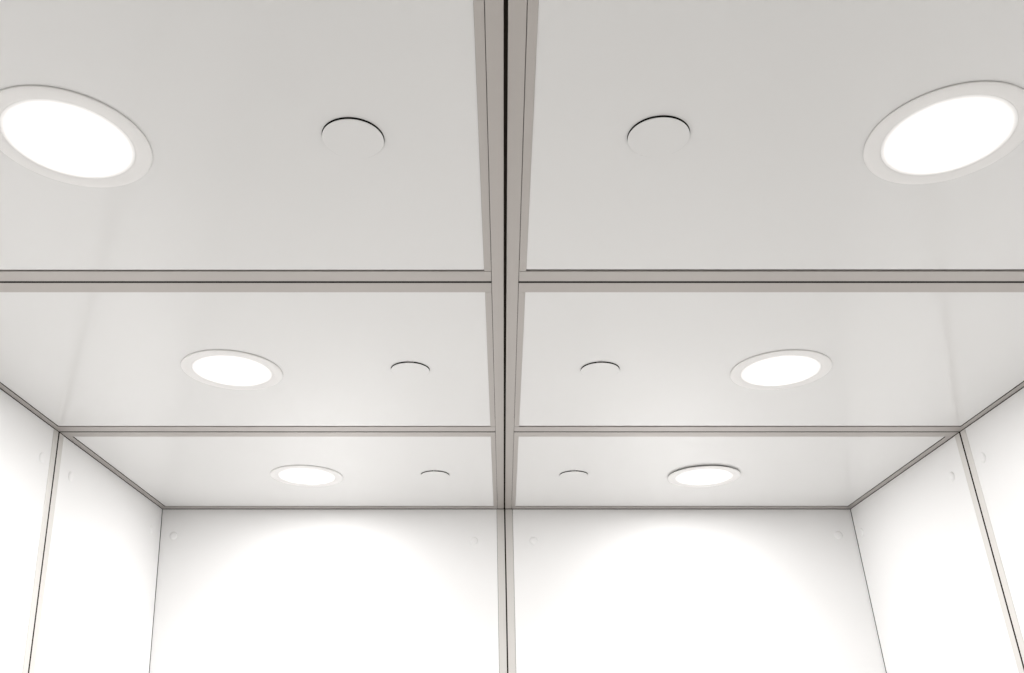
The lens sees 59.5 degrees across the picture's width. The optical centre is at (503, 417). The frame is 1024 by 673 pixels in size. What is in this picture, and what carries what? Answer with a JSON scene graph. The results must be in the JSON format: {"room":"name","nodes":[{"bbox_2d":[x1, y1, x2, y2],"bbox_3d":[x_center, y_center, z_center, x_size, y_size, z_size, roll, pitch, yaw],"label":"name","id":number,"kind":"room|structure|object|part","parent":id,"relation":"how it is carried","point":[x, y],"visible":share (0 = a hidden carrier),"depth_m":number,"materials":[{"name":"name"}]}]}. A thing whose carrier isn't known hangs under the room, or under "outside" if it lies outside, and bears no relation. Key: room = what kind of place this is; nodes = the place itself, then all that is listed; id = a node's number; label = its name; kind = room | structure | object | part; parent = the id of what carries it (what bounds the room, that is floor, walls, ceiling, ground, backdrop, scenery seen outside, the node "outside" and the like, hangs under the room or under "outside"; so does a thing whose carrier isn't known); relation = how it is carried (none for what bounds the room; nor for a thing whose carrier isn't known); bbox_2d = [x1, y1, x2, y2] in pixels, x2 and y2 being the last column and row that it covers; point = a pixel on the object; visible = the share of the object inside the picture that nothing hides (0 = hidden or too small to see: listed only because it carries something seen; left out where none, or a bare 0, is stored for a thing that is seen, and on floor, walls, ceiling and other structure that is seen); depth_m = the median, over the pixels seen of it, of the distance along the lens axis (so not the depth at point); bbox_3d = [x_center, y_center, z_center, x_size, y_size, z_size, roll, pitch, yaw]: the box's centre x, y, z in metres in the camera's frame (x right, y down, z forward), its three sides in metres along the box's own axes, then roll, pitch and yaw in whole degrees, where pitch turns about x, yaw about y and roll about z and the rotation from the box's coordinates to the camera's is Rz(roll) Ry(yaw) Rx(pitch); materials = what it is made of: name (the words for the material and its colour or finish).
{"room":"elevator interior","nodes":[
{"label":"elevator interior","id":0,"kind":"room"},
{"bbox_2d":[0,388,157,505],"bbox_3d":[-0.977,0.985,1.328,0.174,2.400,2.156,0,-21,0],"label":"wall","id":1,"kind":"structure","parent":0,"point":[0,388],"depth_m":2.13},
{"bbox_2d":[0,389,57,672],"bbox_3d":[-0.930,1.000,1.261,0.158,2.324,0.664,0,-21,0],"label":"wall panel","id":2,"kind":"object","parent":1,"relation":"attached to","point":[28,444],"visible":1,"depth_m":1.80,"materials":[{"name":"white paint"}]},
{"bbox_3d":[-0.932,1.114,1.562,0.153,2.324,0.020,0,-21,0],"label":"upright trim","id":3,"kind":"part","parent":2,"relation":"part of","materials":[{"name":"beige metal"}]},
{"bbox_2d":[28,432,59,672],"bbox_3d":[-0.932,1.118,1.574,0.151,2.324,0.006,0,-21,0],"label":"trim","id":4,"kind":"structure","parent":1,"relation":"attached to","point":[58,432],"depth_m":1.89,"materials":[{"name":"grey"}]},
{"bbox_2d":[29,433,161,672],"bbox_3d":[-0.934,1.235,1.883,0.156,2.324,0.655,0,-21,0],"label":"wall panel","id":5,"kind":"object","parent":1,"relation":"attached to","point":[95,610],"visible":1,"depth_m":2.13,"materials":[{"name":"white paint"}]},
{"bbox_3d":[-0.933,1.123,1.586,0.153,2.324,0.020,0,-21,0],"label":"upright trim","id":6,"kind":"part","parent":5,"relation":"part of","materials":[{"name":"beige metal"}]},
{"bbox_2d":[59,431,494,431],"bbox_3d":[-0.502,0.025,1.988,0.966,0.012,0.005,0,-21,0],"label":"trim","id":7,"kind":"structure","parent":1,"relation":"attached to","point":[59,431],"depth_m":1.98,"materials":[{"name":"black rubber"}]},
{"bbox_2d":[0,0,490,280],"bbox_3d":[-0.500,-0.333,1.052,0.962,0.020,0.659,0,-21,0],"label":"ceiling panel","id":8,"kind":"object","parent":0,"point":[232,101],"visible":1,"depth_m":1.05,"materials":[{"name":"white paint"}]},
{"bbox_2d":[0,85,152,186],"bbox_3d":[-0.508,-0.349,1.056,0.183,0.055,0.183,0,-21,0],"label":"recessed light","id":9,"kind":"object","parent":8,"relation":"attached to","point":[58,134],"visible":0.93,"depth_m":1.04,"materials":[{"name":"white plastic"}]},
{"bbox_2d":[0,281,490,282],"bbox_3d":[-0.499,-0.212,1.362,0.960,0.012,0.005,0,-21,0],"label":"trim","id":10,"kind":"structure","parent":8,"relation":"attached to","point":[0,281],"depth_m":1.36,"materials":[{"name":"grey metal"}]},
{"bbox_3d":[-0.500,-0.222,1.347,0.962,0.020,0.029,0,-21,0],"label":"frame rail","id":11,"kind":"part","parent":8,"relation":"part of","materials":[{"name":"beige metal"}]},
{"bbox_2d":[322,119,383,158],"bbox_3d":[-0.176,-0.334,1.048,0.072,0.021,0.072,0,-21,0],"label":"disc","id":12,"kind":"object","parent":8,"relation":"attached to","point":[348,138],"visible":1,"depth_m":1.04,"materials":[{"name":"white plastic"}]},
{"bbox_3d":[-0.024,-0.325,1.049,0.010,0.001,0.600,0,-21,0],"label":"frame rail","id":13,"kind":"part","parent":8,"relation":"part of","materials":[{"name":"beige metal"}]},
{"bbox_2d":[485,0,503,508],"bbox_3d":[-0.009,-0.103,1.675,0.018,0.030,1.991,0,-21,0],"label":"ceiling beam","id":14,"kind":"structure","parent":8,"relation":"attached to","point":[494,9],"depth_m":1.15,"materials":[{"name":"beige metal"}]},
{"bbox_2d":[0,283,494,430],"bbox_3d":[-0.502,-0.097,1.676,0.967,0.020,0.664,0,-21,0],"label":"ceiling panel","id":15,"kind":"object","parent":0,"point":[78,356],"visible":0.98,"depth_m":1.60,"materials":[{"name":"beige metal"}]},
{"bbox_3d":[-0.978,-0.097,1.676,0.011,0.020,0.605,0,-21,0],"label":"frame rail","id":16,"kind":"part","parent":15,"relation":"part of","materials":[{"name":"beige metal"}]},
{"bbox_2d":[181,350,282,389],"bbox_3d":[-0.507,-0.112,1.681,0.183,0.055,0.183,0,-21,0],"label":"recessed light","id":17,"kind":"object","parent":15,"relation":"attached to","point":[228,369],"visible":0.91,"depth_m":1.66,"materials":[{"name":"white plastic"}]},
{"bbox_2d":[192,355,272,385],"bbox_3d":[-0.507,-0.090,1.673,0.145,0.009,0.145,0,-21,0],"label":"diffuser","id":18,"kind":"object","parent":17,"relation":"attached to","point":[214,370],"depth_m":1.67,"materials":[{"name":"white plastic"}]},
{"bbox_3d":[-0.500,-0.201,1.376,0.962,0.001,0.029,0,-21,0],"label":"frame rail","id":19,"kind":"part","parent":15,"relation":"part of","materials":[{"name":"beige metal"}]},
{"bbox_3d":[-0.502,0.015,1.973,0.967,0.020,0.029,0,-21,0],"label":"frame rail","id":20,"kind":"part","parent":15,"relation":"part of","materials":[{"name":"beige metal"}]},
{"bbox_2d":[391,361,429,377],"bbox_3d":[-0.174,-0.097,1.672,0.072,0.021,0.072,0,-21,0],"label":"disc","id":21,"kind":"object","parent":15,"relation":"attached to","point":[409,369],"visible":0.84,"depth_m":1.67,"materials":[{"name":"white plastic"}]},
{"bbox_3d":[-0.024,-0.088,1.673,0.010,0.001,0.605,0,-21,0],"label":"frame rail","id":22,"kind":"part","parent":15,"relation":"part of","materials":[{"name":"beige metal"}]},
{"bbox_2d":[60,432,496,508],"bbox_3d":[-0.505,0.139,2.298,0.973,0.020,0.655,0,-21,0],"label":"ceiling panel","id":23,"kind":"object","parent":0,"point":[174,470],"visible":0.96,"depth_m":2.22,"materials":[{"name":"white paint"}]},
{"bbox_3d":[-0.982,0.140,2.301,0.014,0.020,0.602,0,-21,0],"label":"frame rail","id":24,"kind":"part","parent":23,"relation":"part of","materials":[{"name":"beige metal"}]},
{"bbox_3d":[-0.503,0.036,2.002,0.968,0.001,0.029,0,-21,0],"label":"frame rail","id":25,"kind":"part","parent":23,"relation":"part of","materials":[{"name":"beige metal"}]},
{"bbox_2d":[270,465,342,486],"bbox_3d":[-0.506,0.126,2.309,0.183,0.055,0.183,0,-21,0],"label":"recessed light","id":26,"kind":"object","parent":23,"relation":"attached to","point":[299,475],"visible":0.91,"depth_m":2.29,"materials":[{"name":"white"}]},
{"bbox_2d":[278,468,335,484],"bbox_3d":[-0.506,0.147,2.301,0.145,0.009,0.145,0,-21,0],"label":"diffuser","id":27,"kind":"object","parent":26,"relation":"attached to","point":[293,476],"depth_m":2.30,"materials":[{"name":"white plastic"}]},
{"bbox_3d":[-0.505,0.251,2.594,0.973,0.020,0.022,0,-21,0],"label":"frame rail","id":28,"kind":"part","parent":23,"relation":"part of","materials":[{"name":"beige metal"}]},
{"bbox_2d":[421,470,448,479],"bbox_3d":[-0.176,0.138,2.294,0.072,0.021,0.072,0,-21,0],"label":"disc","id":29,"kind":"object","parent":23,"relation":"attached to","point":[433,475],"visible":0.84,"depth_m":2.29,"materials":[{"name":"white plastic"}]},
{"bbox_3d":[-0.024,0.148,2.298,0.010,0.001,0.602,0,-21,0],"label":"frame rail","id":30,"kind":"part","parent":23,"relation":"part of","materials":[{"name":"beige metal"}]},
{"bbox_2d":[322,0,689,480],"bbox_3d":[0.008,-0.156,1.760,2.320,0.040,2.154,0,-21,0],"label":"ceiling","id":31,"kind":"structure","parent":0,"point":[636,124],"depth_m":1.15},
{"bbox_2d":[519,281,1023,282],"bbox_3d":[0.518,-0.212,1.362,0.990,0.012,0.005,0,-21,0],"label":"trim","id":32,"kind":"structure","parent":31,"relation":"attached to","point":[519,281],"depth_m":1.36,"materials":[{"name":"grey metal"}]},
{"bbox_2d":[149,505,886,672],"bbox_3d":[0.097,1.336,2.256,2.238,2.400,0.040,0,-21,0],"label":"wall","id":33,"kind":"structure","parent":0,"point":[855,505],"depth_m":2.56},
{"bbox_2d":[149,509,506,672],"bbox_3d":[-0.475,1.355,2.200,1.034,2.324,0.025,0,-21,0],"label":"wall panel","id":34,"kind":"object","parent":33,"relation":"attached to","point":[238,590],"visible":1,"depth_m":2.52,"materials":[{"name":"white laminate"}]},
{"bbox_3d":[0.011,1.356,2.201,0.062,2.324,0.023,0,-21,0],"label":"upright trim","id":35,"kind":"part","parent":34,"relation":"part of","materials":[{"name":"beige metal"}]},
{"bbox_2d":[504,509,507,672],"bbox_3d":[0.023,1.356,2.201,0.045,2.324,0.020,0,-21,0],"label":"trim","id":36,"kind":"structure","parent":33,"relation":"attached to","point":[504,509],"depth_m":2.52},
{"bbox_2d":[504,0,507,506],"bbox_3d":[0.002,-0.097,1.672,0.004,0.008,1.991,0,-21,0],"label":"trim","id":37,"kind":"structure","parent":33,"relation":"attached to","point":[505,1],"depth_m":1.15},
{"bbox_2d":[505,509,885,672],"bbox_3d":[0.595,1.355,2.200,1.180,2.324,0.025,0,-21,0],"label":"wall panel","id":38,"kind":"object","parent":33,"relation":"attached to","point":[593,590],"visible":1,"depth_m":2.52,"materials":[{"name":"white laminate"}]},
{"bbox_3d":[0.035,1.356,2.201,0.062,2.324,0.023,0,-21,0],"label":"upright trim","id":39,"kind":"part","parent":38,"relation":"part of","materials":[{"name":"beige metal"}]},
{"bbox_2d":[512,432,957,508],"bbox_3d":[0.517,0.139,2.298,0.988,0.020,0.655,0,-21,0],"label":"ceiling panel","id":40,"kind":"object","parent":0,"point":[625,470],"visible":0.9,"depth_m":2.22,"materials":[{"name":"white paint"}]},
{"bbox_3d":[0.028,0.148,2.298,0.010,0.001,0.602,0,-21,0],"label":"frame rail","id":41,"kind":"part","parent":40,"relation":"part of","materials":[{"name":"beige metal"}]},
{"bbox_2d":[560,470,587,479],"bbox_3d":[0.179,0.138,2.294,0.072,0.021,0.072,0,-21,0],"label":"disc","id":42,"kind":"object","parent":40,"relation":"attached to","point":[573,475],"visible":0.89,"depth_m":2.29,"materials":[{"name":"white plastic"}]},
{"bbox_3d":[0.515,0.251,2.594,0.984,0.020,0.022,0,-21,0],"label":"frame rail","id":43,"kind":"part","parent":40,"relation":"part of","materials":[{"name":"beige metal"}]},
{"bbox_2d":[668,465,740,486],"bbox_3d":[0.513,0.127,2.304,0.183,0.055,0.183,0,-21,0],"label":"recessed light","id":44,"kind":"object","parent":40,"relation":"attached to","point":[704,475],"visible":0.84,"depth_m":2.29,"materials":[{"name":"white plastic"}]},
{"bbox_2d":[675,469,732,484],"bbox_3d":[0.513,0.148,2.296,0.145,0.009,0.145,0,-21,0],"label":"diffuser","id":45,"kind":"object","parent":44,"relation":"attached to","point":[682,476],"depth_m":2.29,"materials":[{"name":"white plastic"}]},
{"bbox_3d":[0.517,0.036,2.002,0.988,0.001,0.029,0,-21,0],"label":"frame rail","id":46,"kind":"part","parent":40,"relation":"part of","materials":[{"name":"beige metal"}]},
{"bbox_3d":[1.002,0.140,2.301,0.014,0.020,0.602,0,-21,0],"label":"frame rail","id":47,"kind":"part","parent":40,"relation":"part of","materials":[{"name":"beige metal"}]},
{"bbox_2d":[514,283,1023,430],"bbox_3d":[0.519,-0.097,1.676,0.992,0.020,0.664,0,-21,0],"label":"ceiling panel","id":48,"kind":"object","parent":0,"point":[903,356],"visible":1,"depth_m":1.60,"materials":[{"name":"beige metal"}]},
{"bbox_3d":[0.028,-0.088,1.673,0.010,0.001,0.605,0,-21,0],"label":"frame rail","id":49,"kind":"part","parent":48,"relation":"part of","materials":[{"name":"beige metal"}]},
{"bbox_2d":[581,361,618,377],"bbox_3d":[0.179,-0.097,1.672,0.072,0.021,0.072,0,-21,0],"label":"disc","id":50,"kind":"object","parent":48,"relation":"attached to","point":[598,369],"visible":0.84,"depth_m":1.67,"materials":[{"name":"white plastic"}]},
{"bbox_3d":[0.517,0.015,1.973,0.988,0.020,0.029,0,-21,0],"label":"frame rail","id":51,"kind":"part","parent":48,"relation":"part of","materials":[{"name":"beige metal"}]},
{"bbox_3d":[0.519,-0.201,1.376,0.992,0.001,0.029,0,-21,0],"label":"frame rail","id":52,"kind":"part","parent":48,"relation":"part of","materials":[{"name":"beige metal"}]},
{"bbox_2d":[730,350,831,389],"bbox_3d":[0.517,-0.112,1.681,0.183,0.055,0.183,0,-21,0],"label":"recessed light","id":53,"kind":"object","parent":48,"relation":"attached to","point":[783,369],"visible":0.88,"depth_m":1.66,"materials":[{"name":"white plastic"}]},
{"bbox_2d":[740,355,820,385],"bbox_3d":[0.517,-0.090,1.673,0.145,0.009,0.145,0,-21,0],"label":"diffuser","id":54,"kind":"object","parent":53,"relation":"attached to","point":[759,370],"depth_m":1.67,"materials":[{"name":"white plastic"}]},
{"bbox_3d":[1.007,-0.097,1.676,0.011,0.020,0.605,0,-21,0],"label":"frame rail","id":55,"kind":"part","parent":48,"relation":"part of","materials":[{"name":"beige metal"}]},
{"bbox_2d":[519,0,1023,280],"bbox_3d":[0.521,-0.333,1.052,0.996,0.020,0.659,0,-21,0],"label":"ceiling panel","id":56,"kind":"object","parent":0,"point":[780,102],"visible":1,"depth_m":1.06,"materials":[{"name":"white paint"}]},
{"bbox_3d":[0.028,-0.325,1.049,0.010,0.001,0.600,0,-21,0],"label":"frame rail","id":57,"kind":"part","parent":56,"relation":"part of","materials":[{"name":"beige metal"}]},
{"bbox_2d":[627,117,689,156],"bbox_3d":[0.180,-0.335,1.045,0.072,0.021,0.072,0,-21,0],"label":"disc","id":58,"kind":"object","parent":56,"relation":"attached to","point":[660,136],"visible":1,"depth_m":1.04,"materials":[{"name":"white plastic"}]},
{"bbox_3d":[0.519,-0.222,1.347,0.992,0.020,0.029,0,-21,0],"label":"frame rail","id":59,"kind":"part","parent":56,"relation":"part of","materials":[{"name":"beige metal"}]},
{"bbox_2d":[863,81,1023,183],"bbox_3d":[0.516,-0.351,1.050,0.183,0.055,0.183,0,-21,0],"label":"recessed light","id":60,"kind":"object","parent":56,"relation":"attached to","point":[958,130],"visible":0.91,"depth_m":1.03,"materials":[{"name":"white plastic"}]},
{"bbox_2d":[880,94,1017,175],"bbox_3d":[0.516,-0.329,1.042,0.145,0.009,0.145,0,-21,0],"label":"diffuser","id":61,"kind":"object","parent":60,"relation":"attached to","point":[929,134],"depth_m":1.03,"materials":[{"name":"white plastic"}]},
{"bbox_2d":[856,387,1023,504],"bbox_3d":[1.154,0.985,1.328,0.236,2.400,2.154,0,-21,0],"label":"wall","id":62,"kind":"structure","parent":0,"point":[1022,387],"depth_m":2.11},
{"bbox_2d":[514,431,958,431],"bbox_3d":[0.516,0.025,1.988,0.986,0.012,0.005,0,-21,0],"label":"trim","id":63,"kind":"structure","parent":62,"relation":"attached to","point":[514,431],"depth_m":1.98,"materials":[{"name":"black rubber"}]},
{"bbox_2d":[851,433,1023,672],"bbox_3d":[1.109,1.235,1.883,0.204,2.324,0.655,0,-21,0],"label":"wall panel","id":64,"kind":"object","parent":62,"relation":"attached to","point":[938,603],"visible":0.98,"depth_m":2.13,"materials":[{"name":"white paint"}]},
{"bbox_3d":[1.111,1.123,1.586,0.201,2.324,0.020,0,-21,0],"label":"upright trim","id":65,"kind":"part","parent":64,"relation":"part of","materials":[{"name":"beige metal"}]},
{"bbox_2d":[959,432,1023,668],"bbox_3d":[1.110,1.118,1.574,0.198,2.324,0.006,0,-21,0],"label":"trim","id":66,"kind":"structure","parent":62,"relation":"attached to","point":[959,432],"depth_m":1.89,"materials":[{"name":"grey"}]},
{"bbox_2d":[960,388,1023,662],"bbox_3d":[1.113,1.000,1.261,0.204,2.324,0.664,0,-21,0],"label":"wall panel","id":67,"kind":"object","parent":62,"relation":"attached to","point":[994,443],"visible":1,"depth_m":1.83,"materials":[{"name":"white paint"}]},
{"bbox_3d":[0.100,-1.048,-0.719,3.400,0.098,3.112,0,-21,0],"label":"ceiling","id":68,"kind":"structure","parent":0,"visible":0},
{"bbox_2d":[505,0,526,508],"bbox_3d":[0.013,-0.103,1.675,0.018,0.030,1.991,0,-21,0],"label":"ceiling beam","id":69,"kind":"structure","parent":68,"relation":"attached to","point":[517,9],"depth_m":1.14,"materials":[{"name":"beige metal"}]}
]}

